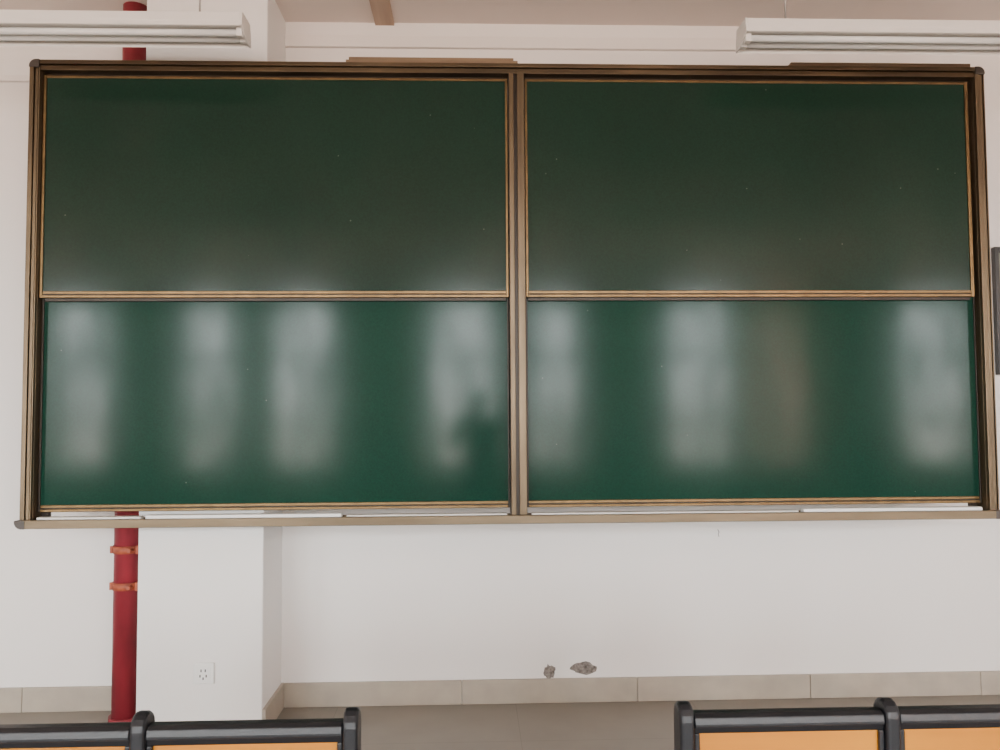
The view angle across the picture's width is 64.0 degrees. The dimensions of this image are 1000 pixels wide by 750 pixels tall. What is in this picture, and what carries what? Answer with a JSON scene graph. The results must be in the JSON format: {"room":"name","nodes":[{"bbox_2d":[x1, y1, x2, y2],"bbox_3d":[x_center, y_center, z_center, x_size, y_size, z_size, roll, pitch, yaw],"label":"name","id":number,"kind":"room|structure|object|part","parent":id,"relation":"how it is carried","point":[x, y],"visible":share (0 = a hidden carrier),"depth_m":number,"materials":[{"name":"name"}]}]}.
{"room":"lecture hall","nodes":[
{"label":"lecture hall","id":0,"kind":"room"},
{"bbox_2d":[136,0,285,721],"bbox_3d":[-1.247,-0.088,3.511,0.513,3.160,0.330,0,-3,-2],"label":"pillar","id":1,"kind":"structure","parent":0,"point":[206,594],"depth_m":3.30,"materials":[{"name":"white paint"}]},
{"bbox_2d":[193,662,214,683],"bbox_3d":[-1.214,1.222,3.277,0.086,0.086,0.013,0,-3,-2],"label":"wall socket","id":2,"kind":"object","parent":1,"relation":"attached to","point":[203,673],"depth_m":3.27,"materials":[{"name":"white plastic"}]},
{"bbox_2d":[262,683,283,719],"bbox_3d":[-0.974,1.435,3.446,0.014,0.107,0.330,0,-3,-2],"label":"baseboard","id":3,"kind":"structure","parent":1,"relation":"attached to","point":[274,706],"depth_m":3.45,"materials":[{"name":"tile"}]},
{"bbox_2d":[0,22,999,687],"bbox_3d":[0.058,-0.082,3.816,14.400,3.160,0.206,0,-3,-2],"label":"wall","id":4,"kind":"structure","parent":0,"point":[469,601],"depth_m":3.68,"materials":[{"name":"paint"}]},
{"bbox_2d":[0,75,28,81],"bbox_3d":[-4.180,-1.359,3.632,5.329,0.025,0.022,0,-3,-2],"label":"trim","id":5,"kind":"structure","parent":4,"relation":"attached to","point":[2,78],"depth_m":3.69,"materials":[{"name":"white plastic"}]},
{"bbox_2d":[0,686,111,712],"bbox_3d":[-4.212,1.458,3.498,5.427,0.107,0.014,0,-3,-2],"label":"baseboard","id":6,"kind":"structure","parent":4,"relation":"attached to","point":[68,698],"depth_m":3.56,"materials":[{"name":"tile"}]},
{"bbox_2d":[108,1,146,721],"bbox_3d":[-1.635,-0.084,3.566,0.136,3.160,0.195,0,-3,-2],"label":"red standpipe","id":7,"kind":"object","parent":4,"relation":"attached to","point":[124,585],"visible":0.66,"depth_m":3.44,"materials":[{"name":"metal"}]},
{"bbox_2d":[14,59,999,529],"bbox_3d":[0.067,-0.343,3.498,4.002,1.912,0.466,0,-3,-2],"label":"chalkboard","id":8,"kind":"object","parent":4,"relation":"attached to","point":[250,285],"visible":1,"depth_m":3.34,"materials":[{"name":"green metal"}]},
{"bbox_3d":[-0.918,-0.312,3.311,1.887,0.012,0.014,0,-3,-2],"label":"shadow rail","id":9,"kind":"part","parent":8,"relation":"part of","materials":[{"name":"brown metal"}]},
{"bbox_2d":[346,57,517,62],"bbox_3d":[-0.285,-1.318,3.377,0.718,0.029,0.060,0,-3,-2],"label":"batten","id":10,"kind":"object","parent":8,"relation":"on","point":[351,59],"visible":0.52,"depth_m":3.35,"materials":[{"name":"brown wood"}]},
{"bbox_3d":[0.066,-1.283,3.397,3.920,0.042,0.100,0,-3,-2],"label":"frame rail","id":11,"kind":"part","parent":8,"relation":"part of","materials":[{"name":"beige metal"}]},
{"bbox_3d":[0.079,0.586,3.279,3.940,0.034,0.114,0,-3,-2],"label":"frame rail","id":12,"kind":"part","parent":8,"relation":"part of","materials":[{"name":"beige metal"}]},
{"bbox_3d":[0.072,-0.343,3.361,0.068,1.838,0.080,0,-3,-2],"label":"post","id":13,"kind":"part","parent":8,"relation":"part of","materials":[{"name":"brown metal"}]},
{"bbox_3d":[1.058,-0.321,3.375,1.880,0.012,0.014,0,-3,-2],"label":"shadow rail","id":14,"kind":"part","parent":8,"relation":"part of","materials":[{"name":"brown metal"}]},
{"bbox_2d":[788,62,969,66],"bbox_3d":[1.624,-1.321,3.432,0.778,0.017,0.045,0,-3,-2],"label":"batten","id":15,"kind":"object","parent":8,"relation":"on","point":[791,63],"visible":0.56,"depth_m":3.41,"materials":[{"name":"brown wood"}]},
{"bbox_2d":[285,35,735,51],"bbox_3d":[1.822,-1.576,3.838,5.658,0.055,0.022,0,-3,-2],"label":"trim","id":16,"kind":"structure","parent":4,"relation":"attached to","point":[291,41],"depth_m":3.77,"materials":[{"name":"white plastic"}]},
{"bbox_2d":[284,671,999,707],"bbox_3d":[3.047,1.424,3.736,8.042,0.107,0.014,0,-3,-2],"label":"baseboard","id":17,"kind":"structure","parent":4,"relation":"attached to","point":[946,683],"depth_m":3.65,"materials":[{"name":"tile"}]},
{"bbox_2d":[991,247,999,374],"bbox_3d":[2.776,-0.306,3.803,0.865,0.607,0.030,0,-3,-2],"label":"notice board","id":18,"kind":"object","parent":4,"relation":"attached to","point":[995,251],"visible":1,"depth_m":3.78,"materials":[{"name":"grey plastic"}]},
{"bbox_2d":[0,695,999,749],"bbox_3d":[0.196,1.380,-0.195,14.400,0.150,8.080,0,-3,-2],"label":"floor","id":19,"kind":"structure","parent":0,"point":[630,725],"depth_m":3.44,"materials":[{"name":"tile"}]},
{"bbox_2d":[0,706,360,749],"bbox_3d":[-0.798,1.082,1.842,0.964,0.655,0.332,0,-3,-2],"label":"seats","id":20,"kind":"object","parent":19,"relation":"on","point":[142,733],"visible":1,"depth_m":1.77,"materials":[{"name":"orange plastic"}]},
{"bbox_3d":[-1.029,0.941,1.766,0.409,0.245,0.020,0,-3,-2],"label":"panel","id":21,"kind":"part","parent":20,"relation":"part of","materials":[{"name":"orange wood"}]},
{"bbox_3d":[-1.030,0.792,1.772,0.429,0.028,0.048,0,-3,-2],"label":"rail","id":22,"kind":"part","parent":20,"relation":"part of","materials":[{"name":"black plastic"}]},
{"bbox_3d":[-0.798,1.082,1.842,0.034,0.655,0.332,0,-3,-2],"label":"post","id":23,"kind":"part","parent":20,"relation":"part of","materials":[{"name":"black plastic"}]},
{"bbox_3d":[-0.565,0.790,1.787,0.429,0.028,0.048,0,-3,-2],"label":"rail","id":24,"kind":"part","parent":20,"relation":"part of","materials":[{"name":"black plastic"}]},
{"bbox_3d":[-0.564,0.939,1.782,0.409,0.245,0.020,0,-3,-2],"label":"panel","id":25,"kind":"part","parent":20,"relation":"part of","materials":[{"name":"orange wood"}]},
{"bbox_3d":[-0.334,1.079,1.858,0.034,0.655,0.332,0,-3,-2],"label":"post","id":26,"kind":"part","parent":20,"relation":"part of","materials":[{"name":"black plastic"}]},
{"bbox_2d":[674,697,999,749],"bbox_3d":[0.886,1.074,1.898,0.969,0.655,0.332,0,-3,-2],"label":"seats","id":27,"kind":"object","parent":19,"relation":"on","point":[884,725],"visible":1,"depth_m":1.82,"materials":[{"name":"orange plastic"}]},
{"bbox_3d":[0.419,1.076,1.882,0.034,0.655,0.332,0,-3,-2],"label":"post","id":28,"kind":"part","parent":27,"relation":"part of","materials":[{"name":"black plastic"}]},
{"bbox_3d":[0.655,0.931,1.822,0.414,0.249,0.020,0,-3,-2],"label":"panel","id":29,"kind":"part","parent":27,"relation":"part of","materials":[{"name":"orange wood"}]},
{"bbox_3d":[0.654,0.780,1.827,0.434,0.028,0.048,0,-3,-2],"label":"rail","id":30,"kind":"part","parent":27,"relation":"part of","materials":[{"name":"black plastic"}]},
{"bbox_3d":[0.889,1.074,1.898,0.034,0.655,0.332,0,-3,-2],"label":"post","id":31,"kind":"part","parent":27,"relation":"part of","materials":[{"name":"black plastic"}]},
{"bbox_3d":[1.122,0.778,1.842,0.429,0.028,0.048,0,-3,-2],"label":"rail","id":32,"kind":"part","parent":27,"relation":"part of","materials":[{"name":"black plastic"}]},
{"bbox_3d":[1.123,0.929,1.837,0.409,0.249,0.020,0,-3,-2],"label":"panel","id":33,"kind":"part","parent":27,"relation":"part of","materials":[{"name":"orange wood"}]},
{"bbox_2d":[0,0,999,25],"bbox_3d":[0.176,-1.926,-0.034,14.400,0.150,8.080,0,-3,-2],"label":"ceiling","id":34,"kind":"structure","parent":0,"point":[549,12],"depth_m":3.67,"materials":[{"name":"paint"}]},
{"bbox_2d":[0,0,250,47],"bbox_3d":[-1.591,-1.478,3.023,1.257,0.428,0.130,0,-3,-2],"label":"lamp","id":35,"kind":"object","parent":34,"relation":"hanging from","point":[57,28],"visible":1,"depth_m":2.98,"materials":[{"name":"white metal"}]},
{"bbox_2d":[369,0,393,25],"bbox_3d":[-0.528,-1.678,3.312,0.090,0.014,0.930,0,-3,-2],"label":"batten","id":36,"kind":"object","parent":34,"relation":"attached to","point":[381,9],"depth_m":3.65,"materials":[{"name":"brown wood"}]},
{"bbox_2d":[736,0,999,54],"bbox_3d":[1.561,-1.491,3.126,1.260,0.431,0.130,0,-3,-2],"label":"lamp","id":37,"kind":"object","parent":34,"relation":"hanging from","point":[784,35],"visible":1,"depth_m":3.08,"materials":[{"name":"white metal"}]},
{"bbox_3d":[1.107,-1.522,3.112,0.007,0.325,0.007,0,-3,-2],"label":"hanger rod","id":38,"kind":"part","parent":37,"relation":"part of","materials":[{"name":"silver metal"}]}
]}

